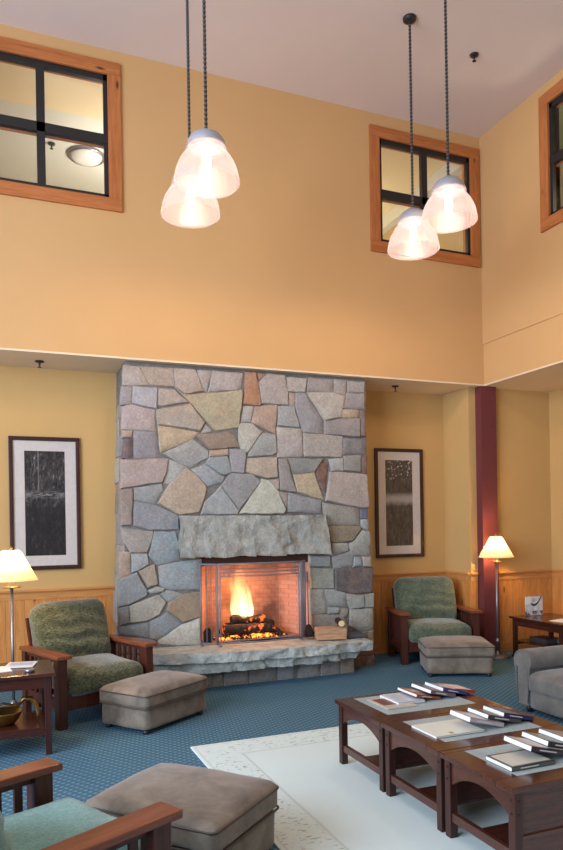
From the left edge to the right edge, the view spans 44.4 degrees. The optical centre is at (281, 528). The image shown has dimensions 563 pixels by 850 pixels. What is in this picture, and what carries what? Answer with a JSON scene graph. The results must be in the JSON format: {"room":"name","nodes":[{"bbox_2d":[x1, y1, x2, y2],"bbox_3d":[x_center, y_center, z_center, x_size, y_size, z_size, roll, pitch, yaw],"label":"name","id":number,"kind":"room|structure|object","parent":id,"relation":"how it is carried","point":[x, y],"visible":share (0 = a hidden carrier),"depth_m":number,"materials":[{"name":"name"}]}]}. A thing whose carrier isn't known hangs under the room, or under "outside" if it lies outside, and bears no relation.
{"room":"hotel lobby","nodes":[
{"label":"hotel lobby","id":0,"kind":"room"},
{"bbox_2d":[0,62,103,193],"bbox_3d":[-2.901,-4.683,8.345,4.200,0.060,3.410,-1,0,-22],"label":"ceiling","id":1,"kind":"structure","parent":0,"point":[18,151],"depth_m":7.87,"materials":[{"name":"white paint"}]},
{"bbox_2d":[48,141,54,149],"bbox_3d":[-2.781,-4.621,8.344,0.090,0.068,0.090,-1,0,-22],"label":"sprinkler","id":2,"kind":"object","parent":1,"relation":"attached to","point":[50,143],"visible":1,"depth_m":8.33,"materials":[{"name":"brown metal"}]},
{"bbox_2d":[67,145,103,166],"bbox_3d":[-2.436,-4.618,8.612,0.450,0.085,0.450,-1,0,-22],"label":"ceiling light","id":3,"kind":"object","parent":1,"relation":"attached to","point":[82,155],"visible":0.97,"depth_m":8.53,"materials":[{"name":"white glass"}]},
{"bbox_2d":[0,366,445,642],"bbox_3d":[-2.454,-0.017,7.281,9.890,3.315,0.100,-1,0,-22],"label":"wall","id":4,"kind":"structure","parent":0,"point":[37,402],"depth_m":7.43,"materials":[{"name":"paint"}]},
{"bbox_2d":[8,436,81,569],"bbox_3d":[-2.464,-0.262,7.202,0.705,1.385,0.032,-1,0,-22],"label":"framed picture","id":5,"kind":"object","parent":4,"relation":"attached to","point":[44,472],"visible":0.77,"depth_m":7.21,"materials":[{"name":"paper"}]},
{"bbox_2d":[24,451,65,555],"bbox_3d":[-2.468,-0.262,7.210,0.400,1.090,0.005,-1,0,-22],"label":"print","id":6,"kind":"object","parent":5,"relation":"attached to","point":[44,471],"depth_m":7.21},
{"bbox_2d":[0,586,113,600],"bbox_3d":[-4.404,0.716,6.409,5.600,0.103,0.050,-1,0,-22],"label":"trim","id":7,"kind":"structure","parent":4,"relation":"attached to","point":[33,594],"depth_m":7.23,"materials":[{"name":"brown wood"}]},
{"bbox_2d":[0,596,114,662],"bbox_3d":[-4.402,1.173,6.424,5.600,1.000,0.018,-1,0,-22],"label":"wainscot","id":8,"kind":"structure","parent":4,"relation":"attached to","point":[22,608],"depth_m":7.10,"materials":[{"name":"brown wood"}]},
{"bbox_2d":[372,581,394,644],"bbox_3d":[1.505,1.075,8.805,1.440,1.000,0.018,-1,0,-22],"label":"wainscot","id":9,"kind":"structure","parent":4,"relation":"attached to","point":[382,591],"depth_m":8.70,"materials":[{"name":"brown wood"}]},
{"bbox_2d":[374,644,397,653],"bbox_3d":[1.514,1.515,8.801,1.440,0.120,0.026,-1,0,-22],"label":"baseboard","id":10,"kind":"structure","parent":4,"relation":"attached to","point":[380,648],"depth_m":8.69,"materials":[{"name":"brown wood"}]},
{"bbox_2d":[374,448,423,557],"bbox_3d":[1.505,-0.325,8.801,0.705,1.385,0.032,-1,0,-22],"label":"framed picture","id":11,"kind":"object","parent":4,"relation":"attached to","point":[398,473],"visible":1,"depth_m":8.80,"materials":[{"name":"paper"}]},
{"bbox_2d":[385,460,412,545],"bbox_3d":[1.502,-0.325,8.810,0.400,1.090,0.005,-1,0,-22],"label":"print","id":12,"kind":"object","parent":11,"relation":"attached to","point":[398,473],"depth_m":8.81,"materials":[{"name":"paper"}]},
{"bbox_2d":[373,571,444,581],"bbox_3d":[1.504,0.619,8.790,1.440,0.103,0.050,-1,0,-22],"label":"trim","id":13,"kind":"structure","parent":4,"relation":"attached to","point":[386,577],"depth_m":8.79,"materials":[{"name":"brown wood"}]},
{"bbox_2d":[0,24,483,383],"bbox_3d":[-2.197,-3.266,6.705,10.036,3.137,0.140,-1,0,-22],"label":"wall","id":14,"kind":"structure","parent":0,"point":[288,275],"depth_m":7.35,"materials":[{"name":"paint"}]},
{"bbox_2d":[0,36,121,212],"bbox_3d":[-2.320,-3.863,6.643,1.506,1.470,0.170,-1,0,-22],"label":"window","id":15,"kind":"structure","parent":14,"relation":"in","point":[110,140],"depth_m":6.67,"materials":[{"name":"brown wood"}]},
{"bbox_2d":[369,124,479,267],"bbox_3d":[1.695,-3.918,8.261,1.518,1.450,0.170,-1,0,-22],"label":"window","id":16,"kind":"structure","parent":14,"relation":"in","point":[380,137],"depth_m":8.20,"materials":[{"name":"brown wood"}]},
{"bbox_2d":[0,0,562,137],"bbox_3d":[-0.251,-4.816,1.866,10.276,0.100,10.590,-1,0,-22],"label":"ceiling","id":17,"kind":"structure","parent":0,"point":[349,53],"depth_m":6.79,"materials":[{"name":"paint"}]},
{"bbox_2d":[161,0,219,227],"bbox_3d":[-0.762,-3.658,5.647,0.483,2.200,0.483,-1,0,-22],"label":"pendant lamp","id":18,"kind":"object","parent":17,"relation":"hanging from","point":[179,209],"visible":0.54,"depth_m":5.75,"materials":[{"name":"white glass"}]},
{"bbox_2d":[174,0,239,198],"bbox_3d":[-0.566,-3.645,5.068,0.483,2.233,0.483,-1,0,-22],"label":"pendant lamp","id":19,"kind":"object","parent":17,"relation":"hanging from","point":[205,169],"visible":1,"depth_m":5.06,"materials":[{"name":"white glass"}]},
{"bbox_2d":[387,13,439,260],"bbox_3d":[1.221,-3.698,6.478,0.483,2.185,0.483,-1,0,-22],"label":"pendant lamp","id":20,"kind":"object","parent":17,"relation":"hanging from","point":[409,241],"visible":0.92,"depth_m":6.47,"materials":[{"name":"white glass"}]},
{"bbox_2d":[421,0,477,233],"bbox_3d":[1.437,-3.727,5.994,0.483,2.135,0.483,-1,0,-22],"label":"pendant lamp","id":21,"kind":"object","parent":17,"relation":"hanging from","point":[449,208],"visible":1,"depth_m":5.98,"materials":[{"name":"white glass"}]},
{"bbox_2d":[470,52,478,62],"bbox_3d":[1.954,-4.769,6.997,0.090,0.068,0.090,-1,0,-22],"label":"sprinkler","id":22,"kind":"object","parent":17,"relation":"attached to","point":[473,55],"visible":1,"depth_m":6.99,"materials":[{"name":"brown metal"}]},
{"bbox_2d":[0,651,562,849],"bbox_3d":[0.226,1.627,2.355,11.330,0.060,11.220,-1,0,-22],"label":"floor","id":23,"kind":"structure","parent":0,"point":[95,757],"depth_m":5.71,"materials":[{"name":"blue carpet"}]},
{"bbox_2d":[0,547,37,704],"bbox_3d":[-2.207,0.891,5.660,0.416,1.490,0.416,-1,0,-22],"label":"floor lamp","id":24,"kind":"object","parent":23,"relation":"on","point":[14,567],"visible":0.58,"depth_m":5.58,"materials":[{"name":"fabric"}]},
{"bbox_2d":[0,659,54,754],"bbox_3d":[-2.061,1.339,5.090,0.720,0.590,0.580,-1,0,-22],"label":"end table","id":25,"kind":"object","parent":23,"relation":"on","point":[27,725],"visible":0.97,"depth_m":4.96,"materials":[{"name":"brown wood"}]},
{"bbox_2d":[0,666,11,672],"bbox_3d":[-2.150,1.044,5.057,0.300,0.004,0.220,-1,0,-30],"label":"newspaper","id":26,"kind":"object","parent":25,"relation":"on","point":[1,667],"visible":0.8,"depth_m":5.08,"materials":[{"name":"paper"}]},
{"bbox_2d":[0,696,39,726],"bbox_3d":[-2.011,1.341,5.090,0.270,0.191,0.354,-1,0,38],"label":"brass bowl","id":27,"kind":"object","parent":25,"relation":"on","point":[9,714],"visible":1,"depth_m":5.10,"materials":[{"name":"gold metal"}]},
{"bbox_2d":[3,661,37,668],"bbox_3d":[-1.980,1.036,5.242,0.210,0.007,0.220,-1,0,-10],"label":"magazine","id":28,"kind":"object","parent":25,"relation":"on","point":[26,664],"visible":1,"depth_m":5.23,"materials":[{"name":"white paper"}]},
{"bbox_2d":[0,711,44,733],"bbox_3d":[-2.060,1.446,5.090,0.660,0.016,0.460,-1,0,-22],"label":"shelf","id":29,"kind":"object","parent":25,"relation":"attached to","point":[27,723],"depth_m":5.02,"materials":[{"name":"brown wood"}]},
{"bbox_2d":[24,668,34,672],"bbox_3d":[-1.827,1.028,5.004,0.074,0.022,0.074,-1,0,-22],"label":"glass ashtray","id":30,"kind":"object","parent":25,"relation":"on","point":[27,670],"visible":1,"depth_m":4.98,"materials":[{"name":"glass"}]},
{"bbox_2d":[19,598,156,730],"bbox_3d":[-1.753,1.144,6.154,0.950,0.970,0.888,-1,0,-44],"label":"armchair","id":31,"kind":"object","parent":23,"relation":"on","point":[74,635],"visible":0.9,"depth_m":6.08,"materials":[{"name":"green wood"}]},
{"bbox_2d":[29,598,110,659],"bbox_3d":[-1.923,0.951,6.325,0.714,0.577,0.349,-1,0,-44],"label":"cushion","id":32,"kind":"object","parent":31,"relation":"on","point":[76,628],"depth_m":6.21,"materials":[{"name":"green fabric"}]},
{"bbox_2d":[52,653,142,695],"bbox_3d":[-1.687,1.268,6.088,0.735,0.247,0.705,-1,0,-44],"label":"seat cushion","id":33,"kind":"object","parent":31,"relation":"on","point":[85,673],"depth_m":5.83,"materials":[{"name":"green fabric"}]},
{"bbox_2d":[0,757,182,849],"bbox_3d":[-0.973,1.131,2.457,0.920,0.970,0.928,-1,0,41],"label":"armchair","id":34,"kind":"object","parent":23,"relation":"on","point":[68,823],"visible":1,"depth_m":2.53,"materials":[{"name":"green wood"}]},
{"bbox_2d":[0,812,11,849],"bbox_3d":[-1.145,0.938,2.260,0.684,0.577,0.349,-1,0,41],"label":"cushion","id":35,"kind":"object","parent":34,"relation":"on","point":[5,839],"depth_m":2.13,"materials":[{"name":"green fabric"}]},
{"bbox_2d":[4,797,139,849],"bbox_3d":[-0.897,1.235,2.540,0.704,0.247,0.705,-1,0,41],"label":"seat cushion","id":36,"kind":"object","parent":34,"relation":"on","point":[50,822],"depth_m":2.63,"materials":[{"name":"green fabric"}]},
{"bbox_2d":[99,670,207,734],"bbox_3d":[-1.063,1.434,5.815,0.540,0.368,0.790,-1,0,33],"label":"ottoman","id":37,"kind":"object","parent":23,"relation":"on","point":[145,702],"visible":1,"depth_m":5.58,"materials":[{"name":"grey fabric"}]},
{"bbox_2d":[100,670,207,708],"bbox_3d":[-1.065,1.337,5.815,0.534,0.175,0.785,-1,0,33],"label":"cushion","id":38,"kind":"object","parent":37,"relation":"on","point":[162,689],"depth_m":5.60,"materials":[{"name":"grey fabric"}]},
{"bbox_2d":[85,763,278,849],"bbox_3d":[-0.469,1.416,3.325,0.750,0.384,0.610,-1,0,27],"label":"ottoman","id":39,"kind":"object","parent":23,"relation":"on","point":[223,810],"visible":0.72,"depth_m":3.19,"materials":[{"name":"grey fabric"}]},
{"bbox_2d":[113,361,374,687],"bbox_3d":[-0.319,-0.037,7.463,2.959,3.337,1.163,-1,0,-22],"label":"stone fireplace","id":40,"kind":"object","parent":23,"relation":"on","point":[213,465],"depth_m":7.35,"materials":[{"name":"stone"}]},
{"bbox_2d":[203,580,212,642],"bbox_3d":[-0.777,0.843,7.193,0.100,0.710,0.045,-1,0,-22],"label":"shovel","id":41,"kind":"object","parent":40,"relation":"on","point":[208,629],"visible":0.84,"depth_m":7.18,"materials":[{"name":"grey metal"}]},
{"bbox_2d":[222,623,270,633],"bbox_3d":[-0.384,1.097,7.555,0.551,0.118,0.120,-1,0,-22],"label":"log","id":42,"kind":"object","parent":40,"relation":"on","point":[252,627],"visible":0.98,"depth_m":7.50,"materials":[{"name":"brown wood"}]},
{"bbox_2d":[223,619,274,625],"bbox_3d":[-0.366,1.086,7.730,0.592,0.122,0.118,-1,0,-22],"label":"log","id":43,"kind":"object","parent":40,"relation":"on","point":[270,620],"visible":0.13,"depth_m":7.78,"materials":[{"name":"brown wood"}]},
{"bbox_2d":[229,614,265,623],"bbox_3d":[-0.370,1.009,7.650,0.420,0.137,0.119,-1,0,-27],"label":"log","id":44,"kind":"object","parent":43,"relation":"on","point":[235,618],"visible":0.87,"depth_m":7.59,"materials":[{"name":"brown wood"}]},
{"bbox_2d":[212,632,287,640],"bbox_3d":[-0.350,1.177,7.636,0.847,0.067,0.300,-1,0,-22],"label":"glowing embers","id":45,"kind":"object","parent":40,"relation":"in","point":[259,635],"visible":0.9,"depth_m":7.56},
{"bbox_2d":[199,560,305,646],"bbox_3d":[-0.258,0.778,7.308,1.215,0.848,0.230,-1,0,-22],"label":"fire screen","id":46,"kind":"object","parent":40,"relation":"on","point":[302,597],"visible":0.98,"depth_m":7.16,"materials":[{"name":"grey metal"}]},
{"bbox_2d":[263,618,283,634],"bbox_3d":[-0.088,1.087,7.653,0.228,0.204,0.049,-1,0,-6],"label":"log","id":47,"kind":"object","parent":40,"relation":"in","point":[266,620],"visible":1,"depth_m":7.64,"materials":[{"name":"brown wood"}]},
{"bbox_2d":[304,572,313,636],"bbox_3d":[0.292,0.826,7.562,0.120,0.711,0.124,-1,0,-22],"label":"shovel","id":48,"kind":"object","parent":40,"relation":"on","point":[308,632],"visible":0.98,"depth_m":7.54,"materials":[{"name":"grey metal"}]},
{"bbox_2d":[313,625,346,639],"bbox_3d":[0.526,1.133,7.546,0.326,0.138,0.220,-1,0,-10],"label":"log","id":49,"kind":"object","parent":40,"relation":"on","point":[323,632],"visible":0.91,"depth_m":7.45,"materials":[{"name":"brown wood"}]},
{"bbox_2d":[335,617,344,626],"bbox_3d":[0.635,1.024,7.558,0.076,0.074,0.264,-1,0,-4],"label":"log","id":50,"kind":"object","parent":49,"relation":"on","point":[340,622],"visible":1,"depth_m":7.43,"materials":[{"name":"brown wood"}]},
{"bbox_2d":[347,631,366,637],"bbox_3d":[0.795,1.187,7.708,0.240,0.035,0.220,-1,0,-22],"label":"slab","id":51,"kind":"object","parent":40,"relation":"on","point":[354,634],"visible":0.76,"depth_m":7.63,"materials":[{"name":"grey stone"}]},
{"bbox_2d":[190,723,508,849],"bbox_3d":[1.054,1.577,3.729,2.205,0.012,3.750,-1,0,-22],"label":"area rug","id":52,"kind":"object","parent":23,"relation":"on","point":[325,803],"visible":0.57,"depth_m":4.03,"materials":[{"name":"white carpet"}]},
{"bbox_2d":[335,691,501,791],"bbox_3d":[0.895,1.359,4.552,0.905,0.429,0.608,-1,0,-22],"label":"coffee table","id":53,"kind":"object","parent":52,"relation":"on","point":[358,708],"visible":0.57,"depth_m":4.38,"materials":[{"name":"brown wood"}]},
{"bbox_2d":[367,698,417,709],"bbox_3d":[0.724,1.143,4.526,0.220,0.007,0.270,-1,0,-22],"label":"magazine","id":54,"kind":"object","parent":53,"relation":"on","point":[381,702],"visible":0.82,"depth_m":4.47,"materials":[{"name":"white paper"}]},
{"bbox_2d":[366,754,427,769],"bbox_3d":[0.945,1.457,4.432,0.821,0.016,0.250,-1,0,-22],"label":"shelf","id":55,"kind":"object","parent":53,"relation":"attached to","point":[372,762],"depth_m":4.27,"materials":[{"name":"brown wood"}]},
{"bbox_2d":[380,692,424,704],"bbox_3d":[0.804,1.136,4.607,0.200,0.019,0.241,-1,0,-22],"label":"book","id":56,"kind":"object","parent":53,"relation":"on","point":[399,698],"visible":0.9,"depth_m":4.57,"materials":[{"name":"paper"}]},
{"bbox_2d":[397,687,440,698],"bbox_3d":[0.931,1.117,4.680,0.190,0.051,0.241,-1,0,-22],"label":"book","id":57,"kind":"object","parent":53,"relation":"on","point":[418,693],"visible":0.9,"depth_m":4.62,"materials":[{"name":"paper"}]},
{"bbox_2d":[411,683,455,696],"bbox_3d":[1.038,1.107,4.723,0.200,0.069,0.241,-1,0,-22],"label":"book","id":58,"kind":"object","parent":53,"relation":"on","point":[424,688],"visible":0.94,"depth_m":4.64,"materials":[{"name":"paper"}]},
{"bbox_2d":[425,682,466,694],"bbox_3d":[1.136,1.105,4.773,0.200,0.068,0.221,-1,0,-22],"label":"book","id":59,"kind":"object","parent":53,"relation":"on","point":[437,686],"visible":0.94,"depth_m":4.69,"materials":[{"name":"paper"}]},
{"bbox_2d":[438,683,474,692],"bbox_3d":[1.220,1.114,4.818,0.170,0.048,0.201,-1,0,-22],"label":"book","id":60,"kind":"object","parent":53,"relation":"on","point":[454,686],"visible":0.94,"depth_m":4.78,"materials":[{"name":"paper"}]},
{"bbox_2d":[381,705,562,832],"bbox_3d":[1.120,1.355,3.991,0.905,0.429,0.592,-1,0,-22],"label":"coffee table","id":61,"kind":"object","parent":52,"relation":"on","point":[398,733],"visible":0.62,"depth_m":3.82,"materials":[{"name":"brown wood"}]},
{"bbox_2d":[411,719,484,738],"bbox_3d":[0.944,1.137,3.925,0.320,0.011,0.250,-1,0,-22],"label":"book","id":62,"kind":"object","parent":61,"relation":"on","point":[454,727],"visible":1,"depth_m":3.90,"materials":[{"name":"paper"}]},
{"bbox_2d":[418,785,494,804],"bbox_3d":[1.167,1.453,3.879,0.821,0.016,0.250,-1,0,-22],"label":"shelf","id":63,"kind":"object","parent":61,"relation":"attached to","point":[427,795],"depth_m":3.73,"materials":[{"name":"brown wood"}]},
{"bbox_2d":[450,710,503,726],"bbox_3d":[1.128,1.098,3.988,0.239,0.083,0.191,-1,0,-22],"label":"book","id":64,"kind":"object","parent":61,"relation":"on","point":[470,717],"visible":0.92,"depth_m":3.92,"materials":[{"name":"paper"}]},
{"bbox_2d":[468,707,520,722],"bbox_3d":[1.250,1.099,4.059,0.239,0.077,0.191,-1,0,-22],"label":"book","id":65,"kind":"object","parent":61,"relation":"on","point":[486,714],"visible":0.92,"depth_m":3.99,"materials":[{"name":"paper"}]},
{"bbox_2d":[483,705,533,720],"bbox_3d":[1.349,1.100,4.110,0.220,0.073,0.191,-1,0,-22],"label":"book","id":66,"kind":"object","parent":61,"relation":"on","point":[504,712],"visible":1,"depth_m":4.05,"materials":[{"name":"paper"}]},
{"bbox_2d":[439,741,562,849],"bbox_3d":[1.336,1.352,3.457,0.905,0.429,0.552,-1,0,-22],"label":"coffee table","id":67,"kind":"object","parent":52,"relation":"on","point":[532,799],"visible":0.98,"depth_m":3.16,"materials":[{"name":"brown wood"}]},
{"bbox_2d":[483,822,508,843],"bbox_3d":[1.375,1.450,3.364,0.821,0.016,0.250,-1,0,-22],"label":"shelf","id":68,"kind":"object","parent":67,"relation":"attached to","point":[496,834],"depth_m":3.26,"materials":[{"name":"brown wood"}]},
{"bbox_2d":[486,749,554,771],"bbox_3d":[1.164,1.129,3.366,0.260,0.021,0.191,-1,0,-22],"label":"book","id":69,"kind":"object","parent":67,"relation":"on","point":[522,759],"visible":0.94,"depth_m":3.33,"materials":[{"name":"paper"}]},
{"bbox_2d":[504,735,562,755],"bbox_3d":[1.285,1.093,3.464,0.259,0.088,0.201,-1,0,-22],"label":"book","id":70,"kind":"object","parent":67,"relation":"on","point":[527,744],"visible":0.9,"depth_m":3.39,"materials":[{"name":"paper"}]},
{"bbox_2d":[522,731,562,748],"bbox_3d":[1.393,1.094,3.545,0.239,0.083,0.191,-1,0,-22],"label":"book","id":71,"kind":"object","parent":67,"relation":"on","point":[545,740],"visible":0.9,"depth_m":3.48,"materials":[{"name":"paper"}]},
{"bbox_2d":[538,728,562,741],"bbox_3d":[1.506,1.095,3.612,0.239,0.077,0.191,-1,0,-22],"label":"book","id":72,"kind":"object","parent":67,"relation":"on","point":[558,735],"visible":1,"depth_m":3.59,"materials":[{"name":"paper"}]},
{"bbox_2d":[386,576,482,664],"bbox_3d":[1.811,1.085,8.369,1.000,0.970,0.768,-1,0,-7],"label":"armchair","id":73,"kind":"object","parent":23,"relation":"on","point":[422,606],"visible":0.92,"depth_m":8.39,"materials":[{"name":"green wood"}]},
{"bbox_2d":[393,576,456,619],"bbox_3d":[1.782,0.890,8.546,0.763,0.577,0.349,-1,0,-7],"label":"cushion","id":74,"kind":"object","parent":73,"relation":"on","point":[433,597],"depth_m":8.44,"materials":[{"name":"green fabric"}]},
{"bbox_2d":[408,618,471,642],"bbox_3d":[1.817,1.210,8.338,0.789,0.247,0.705,-1,0,-7],"label":"seat cushion","id":75,"kind":"object","parent":73,"relation":"on","point":[418,628],"depth_m":8.02,"materials":[{"name":"green fabric"}]},
{"bbox_2d":[418,635,495,676],"bbox_3d":[1.896,1.380,7.525,0.740,0.378,0.550,-1,0,2],"label":"ottoman","id":76,"kind":"object","parent":23,"relation":"on","point":[458,654],"visible":1,"depth_m":7.27,"materials":[{"name":"grey fabric"}]},
{"bbox_2d":[418,635,494,656],"bbox_3d":[1.895,1.278,7.526,0.735,0.176,0.546,-1,0,2],"label":"cushion","id":77,"kind":"object","parent":76,"relation":"on","point":[458,645],"depth_m":7.27,"materials":[{"name":"grey fabric"}]},
{"bbox_2d":[475,386,499,652],"bbox_3d":[2.554,-0.100,8.601,0.235,3.315,0.185,-1,0,-22],"label":"steel column","id":78,"kind":"structure","parent":23,"relation":"on","point":[485,396],"depth_m":8.54,"materials":[{"name":"red paint"}]},
{"bbox_2d":[479,534,513,658],"bbox_3d":[2.604,0.812,8.342,0.416,1.490,0.416,-1,0,-22],"label":"floor lamp","id":79,"kind":"object","parent":23,"relation":"on","point":[495,547],"visible":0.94,"depth_m":8.26,"materials":[{"name":"fabric"}]},
{"bbox_2d":[509,613,562,654],"bbox_3d":[3.259,1.306,8.182,0.660,0.480,0.860,-1,0,-22],"label":"end table","id":80,"kind":"object","parent":23,"relation":"on","point":[540,622],"visible":0.66,"depth_m":8.20,"materials":[{"name":"brown wood"}]},
{"bbox_2d":[525,596,542,615],"bbox_3d":[3.093,0.947,8.474,0.270,0.245,0.100,-1,0,-18],"label":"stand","id":81,"kind":"object","parent":80,"relation":"on","point":[533,604],"visible":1,"depth_m":8.46,"materials":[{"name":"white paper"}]},
{"bbox_2d":[515,636,558,646],"bbox_3d":[3.260,1.358,8.182,0.600,0.016,0.740,-1,0,-22],"label":"shelf","id":82,"kind":"object","parent":80,"relation":"attached to","point":[517,641],"depth_m":8.21,"materials":[{"name":"brown wood"}]},
{"bbox_2d":[529,635,556,643],"bbox_3d":[3.131,1.323,8.206,0.220,0.055,0.280,-1,0,-22],"label":"book","id":83,"kind":"object","parent":80,"relation":"on","point":[543,639],"visible":0.8,"depth_m":8.13,"materials":[{"name":"black paper"}]},
{"bbox_2d":[514,645,562,717],"bbox_3d":[2.678,1.149,5.675,1.024,0.813,1.067,-1,0,-22],"label":"chair","id":84,"kind":"object","parent":23,"relation":"on","point":[539,685],"visible":1,"depth_m":5.82,"materials":[{"name":"grey beige-grey woven fabric"}]},
{"bbox_2d":[529,668,562,700],"bbox_3d":[2.595,1.280,5.640,0.840,0.206,0.750,-1,0,-22],"label":"seat cushion","id":85,"kind":"object","parent":84,"relation":"on","point":[545,684],"depth_m":5.66,"materials":[{"name":"grey fabric"}]},
{"bbox_2d":[0,347,562,394],"bbox_3d":[0.217,-1.728,2.374,11.230,0.018,11.220,-1,0,-22],"label":"ceiling","id":86,"kind":"structure","parent":0,"point":[548,378],"depth_m":7.61,"materials":[{"name":"paint"}]},
{"bbox_2d":[35,360,43,367],"bbox_3d":[-2.422,-1.641,6.906,0.090,0.068,0.090,-1,0,-22],"label":"sprinkler","id":87,"kind":"object","parent":86,"relation":"attached to","point":[39,362],"visible":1,"depth_m":6.89,"materials":[{"name":"brown metal"}]},
{"bbox_2d":[381,148,562,216],"bbox_3d":[1.810,-4.761,10.297,5.800,0.060,3.510,-1,0,-22],"label":"ceiling","id":88,"kind":"structure","parent":0,"point":[396,165],"depth_m":9.16,"materials":[{"name":"beige paint"}]},
{"bbox_2d":[382,163,461,233],"bbox_3d":[1.701,-4.639,10.198,0.120,0.180,3.410,-1,0,-22],"label":"ceiling beam","id":89,"kind":"structure","parent":88,"relation":"attached to","point":[390,219],"depth_m":9.55,"materials":[{"name":"white paint"}]},
{"bbox_2d":[383,69,562,383],"bbox_3d":[3.817,-3.365,5.334,0.142,3.137,14.000,-1,0,-22],"label":"wall","id":90,"kind":"structure","parent":0,"point":[522,266],"depth_m":7.92,"materials":[{"name":"paint"}]},
{"bbox_2d":[538,78,562,232],"bbox_3d":[3.176,-3.968,6.858,0.170,1.470,1.520,-1,0,-22],"label":"window","id":91,"kind":"structure","parent":90,"relation":"in","point":[550,160],"depth_m":7.42,"materials":[{"name":"brown wood"}]},
{"bbox_2d":[443,388,551,609],"bbox_3d":[2.862,-0.105,9.110,1.340,3.315,0.680,-1,0,-22],"label":"wall","id":92,"kind":"structure","parent":0,"point":[522,417],"depth_m":8.83,"materials":[{"name":"paint"}]},
{"bbox_2d":[445,571,469,580],"bbox_3d":[2.242,0.607,8.818,0.050,0.103,0.510,-1,0,-22],"label":"trim","id":93,"kind":"structure","parent":92,"relation":"attached to","point":[464,576],"depth_m":8.79,"materials":[{"name":"brown wood"}]},
{"bbox_2d":[451,579,469,606],"bbox_3d":[2.264,1.063,8.824,0.018,1.000,0.510,-1,0,-22],"label":"wainscot","id":94,"kind":"structure","parent":92,"relation":"attached to","point":[461,588],"depth_m":8.73,"materials":[{"name":"brown wood"}]},
{"bbox_2d":[470,581,477,608],"bbox_3d":[2.401,1.060,8.594,0.105,1.000,0.018,-1,0,-22],"label":"wainscot","id":95,"kind":"structure","parent":92,"relation":"attached to","point":[473,584],"depth_m":8.59,"materials":[{"name":"brown wood"}]},
{"bbox_2d":[470,573,478,580],"bbox_3d":[2.400,0.604,8.579,0.105,0.103,0.050,-1,0,-22],"label":"trim","id":96,"kind":"structure","parent":92,"relation":"attached to","point":[473,576],"depth_m":8.57,"materials":[{"name":"brown wood"}]},
{"bbox_2d":[500,641,540,651],"bbox_3d":[3.124,1.489,8.825,0.915,0.120,0.026,-1,0,-22],"label":"baseboard","id":97,"kind":"structure","parent":92,"relation":"attached to","point":[504,646],"depth_m":8.72,"materials":[{"name":"brown wood"}]},
{"bbox_2d":[499,577,552,642],"bbox_3d":[3.115,1.049,8.828,0.915,1.000,0.018,-1,0,-22],"label":"wainscot","id":98,"kind":"structure","parent":92,"relation":"attached to","point":[512,593],"depth_m":8.79,"materials":[{"name":"brown wood"}]},
{"bbox_2d":[499,569,552,579],"bbox_3d":[3.114,0.592,8.813,0.915,0.103,0.050,-1,0,-22],"label":"trim","id":99,"kind":"structure","parent":92,"relation":"attached to","point":[509,575],"depth_m":8.81,"materials":[{"name":"brown wood"}]},
{"bbox_2d":[549,389,562,569],"bbox_3d":[5.514,-0.148,4.184,0.100,3.315,10.640,-1,0,-22],"label":"wall","id":100,"kind":"structure","parent":0,"point":[555,397],"depth_m":8.90,"materials":[{"name":"paint"}]},
{"bbox_2d":[552,577,562,636],"bbox_3d":[5.482,1.010,4.153,0.018,1.000,10.420,-1,0,-22],"label":"wainscot","id":101,"kind":"structure","parent":100,"relation":"attached to","point":[557,583],"depth_m":8.90,"materials":[{"name":"brown wood"}]},
{"bbox_2d":[552,569,562,577],"bbox_3d":[5.460,0.553,4.147,0.050,0.103,10.420,-1,0,-22],"label":"trim","id":102,"kind":"structure","parent":100,"relation":"attached to","point":[555,573],"depth_m":8.87,"materials":[{"name":"brown wood"}]},
{"bbox_2d":[559,105,562,149],"bbox_3d":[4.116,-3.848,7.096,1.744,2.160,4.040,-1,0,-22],"label":"window pane","id":103,"kind":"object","parent":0,"point":[561,106],"depth_m":8.31,"materials":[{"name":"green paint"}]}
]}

